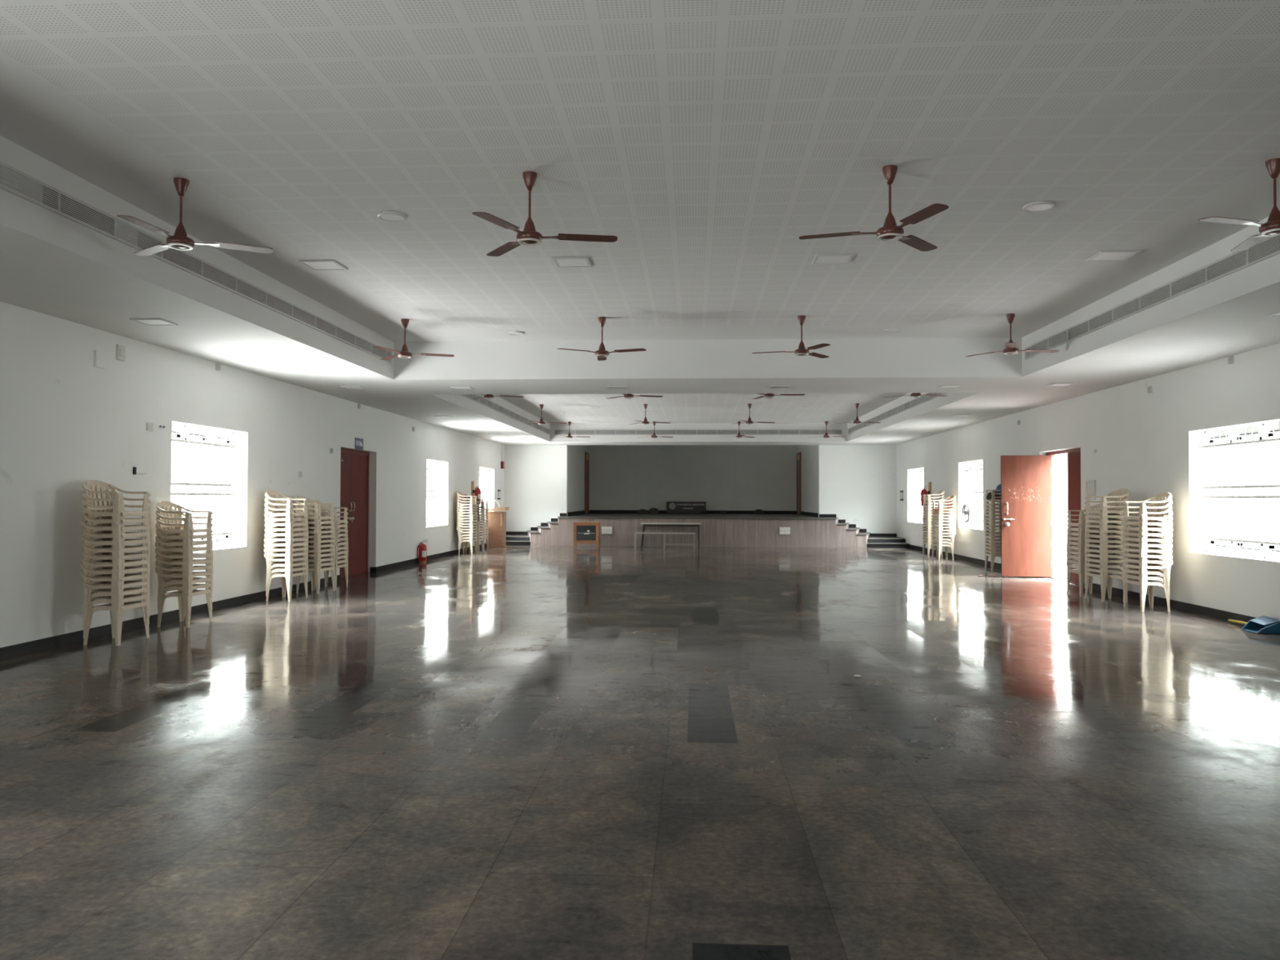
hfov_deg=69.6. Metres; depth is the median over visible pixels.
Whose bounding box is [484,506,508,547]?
lectern
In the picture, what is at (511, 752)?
floor
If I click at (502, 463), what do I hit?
alarm box
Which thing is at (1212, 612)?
baseboard
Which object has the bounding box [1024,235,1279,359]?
ceiling vent
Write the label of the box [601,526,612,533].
board
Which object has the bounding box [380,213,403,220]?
diffuser
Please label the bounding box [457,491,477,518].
plastic chair
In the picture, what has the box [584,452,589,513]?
door
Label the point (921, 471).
window
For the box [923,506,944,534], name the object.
plastic chair
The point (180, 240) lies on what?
ceiling fan
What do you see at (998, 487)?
cloth bundle
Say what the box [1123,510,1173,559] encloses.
plastic chair
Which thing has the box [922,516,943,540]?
plastic chair
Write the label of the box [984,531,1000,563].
plastic chair
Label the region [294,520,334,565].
plastic chair
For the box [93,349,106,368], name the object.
wall socket
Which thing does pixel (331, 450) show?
clip
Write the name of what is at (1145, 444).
wall
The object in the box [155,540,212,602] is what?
plastic chair
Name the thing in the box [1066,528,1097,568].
plastic chair
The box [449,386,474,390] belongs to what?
recessed light
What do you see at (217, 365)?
clip
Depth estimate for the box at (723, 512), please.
33.67 m
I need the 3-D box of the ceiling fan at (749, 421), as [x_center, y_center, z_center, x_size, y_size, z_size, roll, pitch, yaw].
[2.687,-1.538,21.525,0.941,0.479,1.069,0,-1,-7]
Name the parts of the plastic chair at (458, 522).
seat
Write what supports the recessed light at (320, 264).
in the ceiling
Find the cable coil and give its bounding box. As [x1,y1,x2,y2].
[961,504,969,522]
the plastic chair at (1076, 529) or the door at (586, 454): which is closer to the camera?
the plastic chair at (1076, 529)
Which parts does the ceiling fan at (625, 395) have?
motor, blade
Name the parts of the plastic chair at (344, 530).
armrest, seat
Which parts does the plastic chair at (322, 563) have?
leg, armrest, seat, leg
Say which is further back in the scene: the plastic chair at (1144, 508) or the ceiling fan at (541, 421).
the ceiling fan at (541, 421)
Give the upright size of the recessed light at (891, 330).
0.018 m
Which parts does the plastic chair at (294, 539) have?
armrest, seat, leg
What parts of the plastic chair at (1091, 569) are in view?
leg, seat, armrest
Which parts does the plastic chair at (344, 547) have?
seat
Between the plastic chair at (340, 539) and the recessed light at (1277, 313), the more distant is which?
the plastic chair at (340, 539)
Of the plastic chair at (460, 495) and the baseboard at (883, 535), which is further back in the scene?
the baseboard at (883, 535)
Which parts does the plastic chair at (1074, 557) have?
seat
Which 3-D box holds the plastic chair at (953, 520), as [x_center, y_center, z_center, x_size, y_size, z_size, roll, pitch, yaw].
[7.085,1.174,21.411,0.450,0.675,0.538,0,-1,0]
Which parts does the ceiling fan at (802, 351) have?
blade, motor, motor, blade, blade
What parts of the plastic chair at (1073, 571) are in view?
leg, seat, leg, leg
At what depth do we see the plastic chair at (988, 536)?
17.35 m
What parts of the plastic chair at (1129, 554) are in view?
leg, seat, armrest, leg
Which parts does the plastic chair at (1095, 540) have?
seat, leg, armrest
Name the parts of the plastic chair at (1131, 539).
leg, seat, armrest, leg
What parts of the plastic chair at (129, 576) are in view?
backrest, armrest, leg, seat, leg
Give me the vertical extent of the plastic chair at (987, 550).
0.675 m
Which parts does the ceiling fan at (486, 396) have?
motor, blade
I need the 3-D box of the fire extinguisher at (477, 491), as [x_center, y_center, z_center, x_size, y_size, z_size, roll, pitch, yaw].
[-4.381,0.401,24.942,0.167,0.539,0.165,0,-1,25]
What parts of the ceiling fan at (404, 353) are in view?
blade, blade, motor, motor, blade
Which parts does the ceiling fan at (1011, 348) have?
blade, blade, motor, blade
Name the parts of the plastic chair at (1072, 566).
seat, leg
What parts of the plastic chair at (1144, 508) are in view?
armrest, seat, leg, armrest, backrest, leg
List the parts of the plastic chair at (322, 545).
armrest, leg, seat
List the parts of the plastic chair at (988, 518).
seat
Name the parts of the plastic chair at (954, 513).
seat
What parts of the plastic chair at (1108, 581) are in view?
leg, leg, seat, leg, armrest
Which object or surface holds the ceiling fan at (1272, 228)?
hanging from the ceiling
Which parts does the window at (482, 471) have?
frame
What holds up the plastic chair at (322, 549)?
on the plastic chair at (322, 554)
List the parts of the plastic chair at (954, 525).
seat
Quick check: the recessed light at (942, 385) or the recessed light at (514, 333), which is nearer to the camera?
the recessed light at (514, 333)
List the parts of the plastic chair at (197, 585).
leg, backrest, armrest, seat, leg, leg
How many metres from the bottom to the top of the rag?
0.059 m
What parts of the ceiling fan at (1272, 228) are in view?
blade, blade, motor, motor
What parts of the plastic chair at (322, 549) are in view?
armrest, leg, seat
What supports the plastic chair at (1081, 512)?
on the plastic chair at (1076, 529)
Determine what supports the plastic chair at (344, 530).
on the plastic chair at (337, 534)
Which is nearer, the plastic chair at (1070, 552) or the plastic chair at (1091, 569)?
the plastic chair at (1091, 569)
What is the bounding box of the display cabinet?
[573,521,600,546]
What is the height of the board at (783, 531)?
0.210 m
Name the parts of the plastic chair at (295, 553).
leg, armrest, seat, leg, leg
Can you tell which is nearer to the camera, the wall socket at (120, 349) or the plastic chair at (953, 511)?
the wall socket at (120, 349)
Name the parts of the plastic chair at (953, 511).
leg, seat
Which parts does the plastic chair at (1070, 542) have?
leg, leg, seat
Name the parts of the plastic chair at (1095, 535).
seat, leg, armrest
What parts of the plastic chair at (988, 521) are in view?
seat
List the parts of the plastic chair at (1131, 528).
leg, armrest, leg, seat, armrest, backrest, leg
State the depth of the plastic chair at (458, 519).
22.75 m
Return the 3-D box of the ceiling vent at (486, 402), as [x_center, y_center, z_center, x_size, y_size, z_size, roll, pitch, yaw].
[-3.021,-1.544,21.295,0.016,0.159,11.924,0,-1,3]
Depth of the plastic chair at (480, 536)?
23.30 m
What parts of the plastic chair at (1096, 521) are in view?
armrest, seat, leg, armrest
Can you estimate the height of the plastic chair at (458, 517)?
0.675 m
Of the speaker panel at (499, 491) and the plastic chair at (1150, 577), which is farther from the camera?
the speaker panel at (499, 491)
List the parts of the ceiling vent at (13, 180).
blanking plate, blanking plate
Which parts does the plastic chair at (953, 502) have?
seat, armrest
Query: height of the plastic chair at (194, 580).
0.675 m
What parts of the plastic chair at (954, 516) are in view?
seat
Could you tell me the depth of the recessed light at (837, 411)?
23.37 m
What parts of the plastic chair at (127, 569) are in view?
leg, backrest, armrest, leg, seat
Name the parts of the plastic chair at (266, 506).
backrest, armrest, leg, seat, armrest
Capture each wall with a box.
[0,301,504,647]
[503,444,896,537]
[567,444,817,513]
[896,342,1279,620]
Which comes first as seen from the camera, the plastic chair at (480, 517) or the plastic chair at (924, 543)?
the plastic chair at (924, 543)
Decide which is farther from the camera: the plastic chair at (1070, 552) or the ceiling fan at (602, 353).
the plastic chair at (1070, 552)
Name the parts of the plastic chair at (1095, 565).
leg, seat, leg, armrest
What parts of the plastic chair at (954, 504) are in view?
seat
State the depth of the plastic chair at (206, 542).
10.02 m
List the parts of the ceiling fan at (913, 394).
motor, blade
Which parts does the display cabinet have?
glass panel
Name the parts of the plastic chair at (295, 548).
backrest, armrest, seat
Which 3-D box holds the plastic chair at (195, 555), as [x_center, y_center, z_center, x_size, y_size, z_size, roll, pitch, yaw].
[-5.050,0.842,10.161,0.450,0.675,0.538,0,-1,3]
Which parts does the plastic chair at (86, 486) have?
leg, backrest, armrest, leg, seat, armrest, leg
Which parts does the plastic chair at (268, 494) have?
leg, backrest, armrest, leg, seat, armrest, leg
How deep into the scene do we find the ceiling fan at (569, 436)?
26.67 m
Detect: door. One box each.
[339,448,368,577]
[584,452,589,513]
[796,452,800,515]
[1000,447,1080,586]
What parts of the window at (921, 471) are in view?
frame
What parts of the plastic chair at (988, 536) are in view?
seat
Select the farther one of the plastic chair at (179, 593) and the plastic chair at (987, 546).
the plastic chair at (987, 546)
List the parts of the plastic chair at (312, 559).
armrest, leg, seat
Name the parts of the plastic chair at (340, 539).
seat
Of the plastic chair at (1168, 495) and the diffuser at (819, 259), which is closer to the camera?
the diffuser at (819, 259)
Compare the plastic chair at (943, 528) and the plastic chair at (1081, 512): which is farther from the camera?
the plastic chair at (943, 528)
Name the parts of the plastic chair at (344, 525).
armrest, seat, leg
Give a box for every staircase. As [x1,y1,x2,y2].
[506,521,558,546]
[835,522,909,547]
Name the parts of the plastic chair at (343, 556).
seat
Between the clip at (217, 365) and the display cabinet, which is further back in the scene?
the display cabinet
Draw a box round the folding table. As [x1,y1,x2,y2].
[640,522,701,547]
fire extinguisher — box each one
[417,539,427,563]
[475,484,482,503]
[920,485,927,506]
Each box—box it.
[500,461,504,468]
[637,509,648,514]
[648,507,658,514]
[720,510,727,514]
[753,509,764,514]
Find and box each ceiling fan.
[116,177,273,256]
[373,318,454,359]
[471,171,617,256]
[472,394,523,399]
[527,404,567,424]
[556,316,646,360]
[560,421,590,438]
[606,393,662,399]
[628,404,670,424]
[640,421,673,438]
[719,421,755,438]
[731,403,774,424]
[751,315,830,358]
[752,393,804,399]
[799,164,948,251]
[812,421,844,438]
[838,403,881,424]
[884,392,947,397]
[964,313,1059,356]
[1198,158,1279,252]
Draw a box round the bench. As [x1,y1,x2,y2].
[634,532,695,548]
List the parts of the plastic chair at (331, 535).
armrest, leg, seat, leg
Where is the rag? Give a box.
[987,573,996,577]
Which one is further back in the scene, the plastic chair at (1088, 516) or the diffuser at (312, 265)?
the plastic chair at (1088, 516)
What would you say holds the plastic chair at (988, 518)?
on the plastic chair at (988, 521)
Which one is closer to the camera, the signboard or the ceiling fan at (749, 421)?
the ceiling fan at (749, 421)
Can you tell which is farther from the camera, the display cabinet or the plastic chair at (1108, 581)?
the display cabinet
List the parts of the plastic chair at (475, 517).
armrest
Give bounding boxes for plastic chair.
[80,554,149,624]
[80,562,149,631]
[80,569,149,638]
[80,577,149,645]
[81,496,150,565]
[81,511,150,580]
[81,518,149,587]
[81,526,150,595]
[81,533,150,602]
[81,540,146,609]
[81,547,150,616]
[82,480,151,551]
[82,487,151,558]
[82,504,150,573]
[155,500,213,564]
[155,506,213,570]
[155,515,213,576]
[155,521,213,582]
[155,528,213,589]
[155,534,213,595]
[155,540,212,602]
[155,547,212,608]
[155,553,212,614]
[155,560,212,621]
[155,565,212,627]
[263,537,307,586]
[263,542,307,591]
[263,547,307,596]
[263,552,307,601]
[264,490,308,540]
[264,496,308,545]
[264,502,307,551]
[264,507,307,555]
[264,512,307,560]
[264,517,306,565]
[264,522,308,571]
[264,527,306,576]
[264,532,308,581]
[294,495,335,542]
[294,500,335,546]
[294,506,334,551]
[294,515,335,560]
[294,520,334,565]
[294,525,334,570]
[294,531,333,575]
[294,536,334,580]
[294,541,334,584]
[294,546,334,589]
[294,551,334,594]
[295,511,334,556]
[312,500,347,538]
[313,506,348,549]
[314,562,347,590]
[320,531,347,567]
[320,550,348,586]
[321,513,348,554]
[321,519,348,558]
[321,526,346,563]
[321,537,347,572]
[322,546,346,581]
[322,549,348,576]
[456,497,476,524]
[456,513,477,541]
[456,519,476,546]
[456,521,476,549]
[456,527,476,555]
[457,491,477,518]
[457,494,477,521]
[457,501,477,526]
[457,502,477,529]
[457,506,477,533]
[457,508,477,535]
[457,511,477,537]
[457,517,477,543]
[457,526,476,551]
[463,494,483,520]
[463,497,483,521]
[463,499,483,526]
[465,523,483,545]
[465,524,483,548]
[465,527,483,551]
[465,531,483,553]
[466,508,483,532]
[466,516,483,540]
[472,499,488,523]
[472,531,488,552]
[473,502,488,525]
[479,528,488,549]
[922,489,944,517]
[922,493,944,520]
[922,501,944,528]
[922,504,944,532]
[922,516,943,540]
[922,522,943,546]
[922,524,942,549]
[922,531,942,555]
[922,531,943,558]
[923,495,944,523]
[923,498,944,514]
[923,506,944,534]
[923,513,943,537]
[923,528,943,552]
[931,495,955,524]
[932,498,955,527]
[932,502,955,530]
[932,504,955,533]
[932,507,955,536]
[932,511,955,539]
[932,513,955,542]
[932,516,955,540]
[932,519,955,548]
[932,522,955,551]
[932,525,955,554]
[932,528,955,557]
[932,531,955,560]
[984,489,1000,519]
[984,493,1000,523]
[984,500,1000,530]
[984,503,1000,533]
[984,515,1000,543]
[984,518,1000,546]
[984,520,1000,552]
[984,525,1000,555]
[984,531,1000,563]
[984,540,1000,570]
[985,497,1000,526]
[985,507,1000,537]
[985,511,1000,541]
[985,529,1000,559]
[985,537,1000,566]
[985,544,1000,573]
[1066,502,1100,549]
[1066,512,1099,554]
[1066,517,1098,556]
[1066,524,1098,564]
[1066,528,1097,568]
[1066,532,1097,573]
[1066,537,1099,577]
[1066,542,1099,582]
[1066,542,1099,587]
[1066,552,1099,591]
[1066,557,1099,596]
[1084,488,1129,527]
[1084,493,1128,542]
[1084,499,1129,546]
[1084,504,1128,551]
[1084,509,1129,556]
[1084,520,1124,562]
[1084,524,1124,567]
[1084,525,1129,572]
[1084,530,1129,577]
[1084,544,1123,591]
[1084,545,1124,586]
[1084,555,1123,596]
[1084,556,1129,602]
[1086,536,1130,582]
[1122,492,1172,544]
[1123,505,1172,557]
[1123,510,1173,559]
[1123,515,1173,568]
[1123,520,1173,573]
[1123,526,1173,579]
[1123,532,1173,584]
[1123,537,1172,590]
[1123,542,1173,595]
[1123,554,1173,606]
[1123,559,1173,612]
[1124,497,1173,551]
[1124,548,1172,600]
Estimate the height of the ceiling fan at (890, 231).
0.479 m
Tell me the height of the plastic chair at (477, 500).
0.675 m
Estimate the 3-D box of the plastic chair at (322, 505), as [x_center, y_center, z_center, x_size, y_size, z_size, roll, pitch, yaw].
[-4.812,0.650,14.219,0.450,0.675,0.538,0,-1,4]
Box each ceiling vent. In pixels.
[0,160,391,363]
[459,394,549,434]
[554,429,842,435]
[847,392,946,434]
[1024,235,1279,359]
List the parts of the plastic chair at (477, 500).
leg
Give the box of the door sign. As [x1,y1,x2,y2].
[355,437,363,449]
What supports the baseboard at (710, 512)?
attached to the wall at (734, 477)
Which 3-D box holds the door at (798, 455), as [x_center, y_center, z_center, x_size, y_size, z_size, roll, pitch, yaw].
[5.822,0.133,33.775,0.050,2.260,1.020,0,-1,3]
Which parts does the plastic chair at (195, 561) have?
leg, backrest, armrest, seat, leg, leg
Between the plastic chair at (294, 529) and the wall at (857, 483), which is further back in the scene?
the wall at (857, 483)
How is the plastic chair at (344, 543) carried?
on the plastic chair at (344, 547)
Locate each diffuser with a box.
[135,320,172,324]
[302,262,342,269]
[344,386,362,388]
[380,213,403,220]
[453,387,471,389]
[555,258,588,266]
[608,386,626,388]
[770,386,787,388]
[815,255,850,263]
[884,329,898,332]
[940,386,958,387]
[1025,204,1051,211]
[1050,384,1070,386]
[1090,252,1134,260]
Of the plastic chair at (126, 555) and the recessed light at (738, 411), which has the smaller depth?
the plastic chair at (126, 555)
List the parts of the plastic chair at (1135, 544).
leg, leg, seat, armrest, backrest, leg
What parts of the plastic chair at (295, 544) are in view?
leg, armrest, seat, leg, leg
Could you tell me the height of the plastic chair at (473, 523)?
0.675 m
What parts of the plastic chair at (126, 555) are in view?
backrest, armrest, seat, leg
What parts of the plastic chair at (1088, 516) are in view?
leg, armrest, leg, seat, armrest, backrest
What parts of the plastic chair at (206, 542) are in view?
backrest, armrest, leg, seat, armrest, leg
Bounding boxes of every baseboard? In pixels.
[0,543,486,659]
[506,513,896,537]
[567,510,817,517]
[909,544,1256,622]
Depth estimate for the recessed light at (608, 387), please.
13.92 m
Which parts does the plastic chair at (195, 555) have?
leg, backrest, armrest, seat, leg, leg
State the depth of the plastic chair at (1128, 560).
11.58 m
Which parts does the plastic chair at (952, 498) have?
leg, leg, seat, armrest, backrest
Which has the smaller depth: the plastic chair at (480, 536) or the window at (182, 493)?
the window at (182, 493)
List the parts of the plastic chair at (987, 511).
seat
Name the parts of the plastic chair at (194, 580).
leg, backrest, armrest, seat, leg, leg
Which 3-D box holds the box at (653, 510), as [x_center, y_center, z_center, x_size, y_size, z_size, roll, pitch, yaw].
[0.499,1.122,33.311,0.340,0.230,0.350,0,-1,3]
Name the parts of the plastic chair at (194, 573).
leg, backrest, armrest, leg, seat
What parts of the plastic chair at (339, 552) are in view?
seat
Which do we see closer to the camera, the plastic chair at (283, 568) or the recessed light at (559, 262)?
the recessed light at (559, 262)
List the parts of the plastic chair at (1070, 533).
seat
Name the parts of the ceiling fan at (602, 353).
blade, motor, motor, blade, blade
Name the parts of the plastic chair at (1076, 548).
leg, seat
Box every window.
[170,422,240,549]
[426,460,444,526]
[479,467,491,519]
[911,467,924,523]
[962,460,982,529]
[1196,421,1279,560]
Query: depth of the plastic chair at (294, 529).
12.48 m
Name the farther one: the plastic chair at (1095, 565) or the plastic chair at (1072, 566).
the plastic chair at (1072, 566)
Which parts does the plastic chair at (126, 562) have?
leg, backrest, armrest, leg, seat, leg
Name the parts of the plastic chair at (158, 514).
leg, backrest, armrest, leg, seat, armrest, leg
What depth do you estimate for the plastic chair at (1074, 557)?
13.53 m
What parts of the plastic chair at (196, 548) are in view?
backrest, armrest, leg, seat, leg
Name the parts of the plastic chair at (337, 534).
seat, leg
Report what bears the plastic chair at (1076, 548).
on the plastic chair at (1070, 552)
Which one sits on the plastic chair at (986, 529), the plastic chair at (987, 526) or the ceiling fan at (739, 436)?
the plastic chair at (987, 526)
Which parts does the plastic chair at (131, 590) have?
leg, backrest, armrest, leg, seat, leg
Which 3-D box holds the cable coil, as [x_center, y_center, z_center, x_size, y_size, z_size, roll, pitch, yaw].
[7.543,0.773,21.316,0.097,0.428,0.377,0,-1,3]
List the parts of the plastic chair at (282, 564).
leg, armrest, seat, leg, leg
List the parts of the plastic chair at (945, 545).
seat, armrest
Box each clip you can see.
[215,363,220,370]
[297,471,302,477]
[329,448,333,453]
[1146,386,1151,393]
[1227,355,1234,364]
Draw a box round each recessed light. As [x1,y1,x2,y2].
[129,318,177,325]
[298,259,347,271]
[340,386,367,389]
[377,211,406,221]
[433,415,452,417]
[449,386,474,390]
[508,331,524,335]
[550,411,564,413]
[551,256,591,267]
[607,386,628,389]
[642,411,656,413]
[737,411,751,413]
[768,385,790,388]
[811,253,854,265]
[835,411,851,413]
[883,328,901,332]
[897,432,911,434]
[937,384,963,387]
[951,414,971,416]
[1022,200,1054,212]
[1046,382,1075,386]
[1084,249,1140,262]
[1266,311,1279,316]
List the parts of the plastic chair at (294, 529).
armrest, seat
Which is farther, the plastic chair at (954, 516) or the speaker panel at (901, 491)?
the speaker panel at (901, 491)
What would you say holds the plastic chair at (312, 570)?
on the floor
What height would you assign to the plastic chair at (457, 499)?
0.675 m
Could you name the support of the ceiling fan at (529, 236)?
hanging from the ceiling
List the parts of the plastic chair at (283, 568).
armrest, leg, seat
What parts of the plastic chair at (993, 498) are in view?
seat, leg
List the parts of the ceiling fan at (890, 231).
blade, motor, motor, blade, blade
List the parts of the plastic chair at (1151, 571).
leg, seat, armrest, leg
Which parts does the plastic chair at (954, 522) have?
seat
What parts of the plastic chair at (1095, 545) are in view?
seat, armrest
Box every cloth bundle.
[986,491,999,499]
[995,484,1000,499]
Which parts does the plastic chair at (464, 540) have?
leg, seat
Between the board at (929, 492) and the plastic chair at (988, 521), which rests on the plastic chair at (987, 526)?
the plastic chair at (988, 521)
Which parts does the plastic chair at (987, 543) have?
seat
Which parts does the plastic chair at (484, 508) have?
leg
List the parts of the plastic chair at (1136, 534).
seat, armrest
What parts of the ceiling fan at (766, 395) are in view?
motor, blade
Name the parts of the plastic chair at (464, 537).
seat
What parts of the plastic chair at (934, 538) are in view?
seat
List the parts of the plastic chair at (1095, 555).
seat, leg, armrest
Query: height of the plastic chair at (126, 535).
0.675 m
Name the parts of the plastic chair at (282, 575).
leg, armrest, leg, leg, seat, leg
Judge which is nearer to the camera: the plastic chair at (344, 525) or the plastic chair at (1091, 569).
the plastic chair at (1091, 569)
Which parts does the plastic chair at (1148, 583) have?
leg, leg, seat, leg, armrest, backrest, leg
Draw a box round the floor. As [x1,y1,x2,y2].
[0,545,1279,959]
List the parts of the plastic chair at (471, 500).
leg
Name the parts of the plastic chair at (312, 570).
leg, armrest, leg, leg, seat, leg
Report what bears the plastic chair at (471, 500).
on the plastic chair at (457, 499)
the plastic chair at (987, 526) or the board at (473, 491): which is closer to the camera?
the plastic chair at (987, 526)
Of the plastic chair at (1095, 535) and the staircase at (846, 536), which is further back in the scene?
the staircase at (846, 536)
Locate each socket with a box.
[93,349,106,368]
[115,344,125,361]
[146,422,153,431]
[157,424,164,428]
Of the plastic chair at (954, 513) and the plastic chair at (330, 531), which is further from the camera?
the plastic chair at (954, 513)
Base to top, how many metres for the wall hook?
0.080 m
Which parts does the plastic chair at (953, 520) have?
seat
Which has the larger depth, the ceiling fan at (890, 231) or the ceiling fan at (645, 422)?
the ceiling fan at (645, 422)
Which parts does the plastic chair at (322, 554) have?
armrest, leg, seat, leg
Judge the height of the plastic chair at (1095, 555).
0.675 m
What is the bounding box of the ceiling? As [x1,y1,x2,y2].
[0,0,1279,444]
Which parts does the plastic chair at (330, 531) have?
armrest, leg, seat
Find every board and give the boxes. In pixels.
[471,480,475,498]
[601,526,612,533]
[779,527,790,534]
[927,481,931,502]
[1085,480,1096,499]
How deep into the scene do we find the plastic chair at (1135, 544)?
11.56 m
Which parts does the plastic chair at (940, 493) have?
leg, backrest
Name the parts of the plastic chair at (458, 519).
seat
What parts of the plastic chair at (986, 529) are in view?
seat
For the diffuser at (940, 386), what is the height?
0.008 m
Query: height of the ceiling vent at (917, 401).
0.159 m
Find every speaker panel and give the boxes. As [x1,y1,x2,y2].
[497,489,500,499]
[899,490,902,500]
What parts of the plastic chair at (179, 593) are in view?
leg, backrest, armrest, leg, seat, leg, leg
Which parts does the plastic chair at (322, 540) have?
armrest, seat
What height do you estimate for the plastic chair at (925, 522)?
0.675 m
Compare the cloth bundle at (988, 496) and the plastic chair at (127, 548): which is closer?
the plastic chair at (127, 548)
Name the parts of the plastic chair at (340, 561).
seat, leg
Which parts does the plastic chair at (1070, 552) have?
seat, leg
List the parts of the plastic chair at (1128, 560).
leg, seat, armrest, leg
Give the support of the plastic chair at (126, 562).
on the plastic chair at (127, 569)
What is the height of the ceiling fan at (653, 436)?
0.479 m
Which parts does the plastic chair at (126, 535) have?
leg, backrest, armrest, leg, seat, leg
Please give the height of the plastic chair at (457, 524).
0.675 m
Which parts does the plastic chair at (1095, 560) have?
leg, leg, seat, armrest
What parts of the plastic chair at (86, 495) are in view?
backrest, armrest, seat, leg, armrest, leg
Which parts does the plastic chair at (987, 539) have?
seat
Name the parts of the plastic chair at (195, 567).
backrest, armrest, leg, seat, leg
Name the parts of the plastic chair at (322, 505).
backrest, armrest, seat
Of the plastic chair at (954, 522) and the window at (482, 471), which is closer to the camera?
the plastic chair at (954, 522)
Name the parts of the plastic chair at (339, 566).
leg, seat, leg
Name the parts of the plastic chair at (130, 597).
leg, backrest, armrest, leg, seat, leg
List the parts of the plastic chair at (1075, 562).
leg, seat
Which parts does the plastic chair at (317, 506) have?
backrest, armrest, seat, leg, armrest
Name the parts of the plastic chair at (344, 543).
seat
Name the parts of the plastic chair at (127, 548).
leg, backrest, armrest, leg, seat, leg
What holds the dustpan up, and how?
on the floor
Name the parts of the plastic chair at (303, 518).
backrest, armrest, seat, armrest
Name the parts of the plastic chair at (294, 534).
armrest, leg, seat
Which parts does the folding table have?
leg, leg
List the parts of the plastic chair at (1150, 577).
leg, leg, seat, leg, armrest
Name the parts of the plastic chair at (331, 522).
backrest, armrest, leg, seat, armrest, leg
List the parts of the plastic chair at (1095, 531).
leg, seat, armrest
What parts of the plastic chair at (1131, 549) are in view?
seat, leg, armrest, backrest, leg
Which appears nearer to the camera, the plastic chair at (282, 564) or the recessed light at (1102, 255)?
the recessed light at (1102, 255)
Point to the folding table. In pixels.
(645, 524)
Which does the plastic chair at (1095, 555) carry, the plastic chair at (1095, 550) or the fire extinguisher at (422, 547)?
the plastic chair at (1095, 550)
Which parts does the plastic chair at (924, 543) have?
leg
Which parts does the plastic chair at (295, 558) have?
armrest, seat, leg, leg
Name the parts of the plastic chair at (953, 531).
seat, leg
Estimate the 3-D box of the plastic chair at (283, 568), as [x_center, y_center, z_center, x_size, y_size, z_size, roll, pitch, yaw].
[-4.902,1.236,12.684,0.450,0.675,0.538,0,-1,8]
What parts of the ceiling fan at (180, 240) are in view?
blade, blade, motor, motor, blade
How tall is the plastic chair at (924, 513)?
0.675 m
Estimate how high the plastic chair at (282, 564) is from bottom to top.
0.675 m
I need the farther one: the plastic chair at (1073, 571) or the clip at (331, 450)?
the clip at (331, 450)
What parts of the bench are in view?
seat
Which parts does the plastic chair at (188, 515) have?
backrest, armrest, seat, leg, armrest, leg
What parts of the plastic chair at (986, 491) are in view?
seat, leg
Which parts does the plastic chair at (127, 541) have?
leg, backrest, armrest, leg, seat, leg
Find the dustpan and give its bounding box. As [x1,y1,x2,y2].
[1227,615,1279,634]
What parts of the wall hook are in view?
plate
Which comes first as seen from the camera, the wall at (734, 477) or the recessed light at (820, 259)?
the recessed light at (820, 259)
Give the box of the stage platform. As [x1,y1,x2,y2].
[557,513,838,547]
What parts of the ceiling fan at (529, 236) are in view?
blade, blade, motor, motor, blade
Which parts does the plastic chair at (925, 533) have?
leg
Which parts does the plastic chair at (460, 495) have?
backrest, armrest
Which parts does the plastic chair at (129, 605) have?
leg, backrest, armrest, leg, leg, seat, leg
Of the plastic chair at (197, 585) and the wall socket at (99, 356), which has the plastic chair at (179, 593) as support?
the plastic chair at (197, 585)
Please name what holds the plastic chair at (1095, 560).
on the plastic chair at (1095, 565)
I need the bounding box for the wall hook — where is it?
[133,466,146,474]
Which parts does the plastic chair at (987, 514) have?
seat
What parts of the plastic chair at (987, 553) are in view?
seat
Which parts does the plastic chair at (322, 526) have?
armrest, seat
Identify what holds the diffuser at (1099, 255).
attached to the recessed light at (1102, 255)
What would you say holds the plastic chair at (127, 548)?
on the plastic chair at (126, 555)
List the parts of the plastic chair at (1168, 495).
leg, armrest, leg, seat, armrest, backrest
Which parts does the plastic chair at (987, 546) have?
seat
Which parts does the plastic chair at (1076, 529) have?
armrest, leg, seat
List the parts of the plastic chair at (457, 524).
seat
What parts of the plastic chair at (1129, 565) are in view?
leg, seat, leg, armrest, leg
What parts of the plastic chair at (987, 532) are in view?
leg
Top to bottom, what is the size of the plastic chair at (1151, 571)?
0.675 m
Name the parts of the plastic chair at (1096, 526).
seat, armrest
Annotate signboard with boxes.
[666,501,706,514]
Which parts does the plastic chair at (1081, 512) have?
leg, armrest, leg, seat, backrest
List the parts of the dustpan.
handle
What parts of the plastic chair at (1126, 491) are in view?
leg, armrest, seat, leg, armrest, backrest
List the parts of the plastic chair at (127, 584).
leg, backrest, armrest, leg, seat, leg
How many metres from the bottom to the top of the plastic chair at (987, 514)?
0.675 m
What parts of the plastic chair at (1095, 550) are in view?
leg, seat, armrest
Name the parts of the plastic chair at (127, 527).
leg, backrest, armrest, leg, seat, armrest, leg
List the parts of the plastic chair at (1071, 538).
seat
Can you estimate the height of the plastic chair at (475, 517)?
0.675 m
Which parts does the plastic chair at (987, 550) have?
seat, leg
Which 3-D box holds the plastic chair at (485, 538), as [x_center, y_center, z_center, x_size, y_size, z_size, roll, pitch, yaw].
[-4.239,1.537,24.098,0.450,0.675,0.538,0,-1,3]
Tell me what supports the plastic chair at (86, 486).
on the plastic chair at (86, 495)

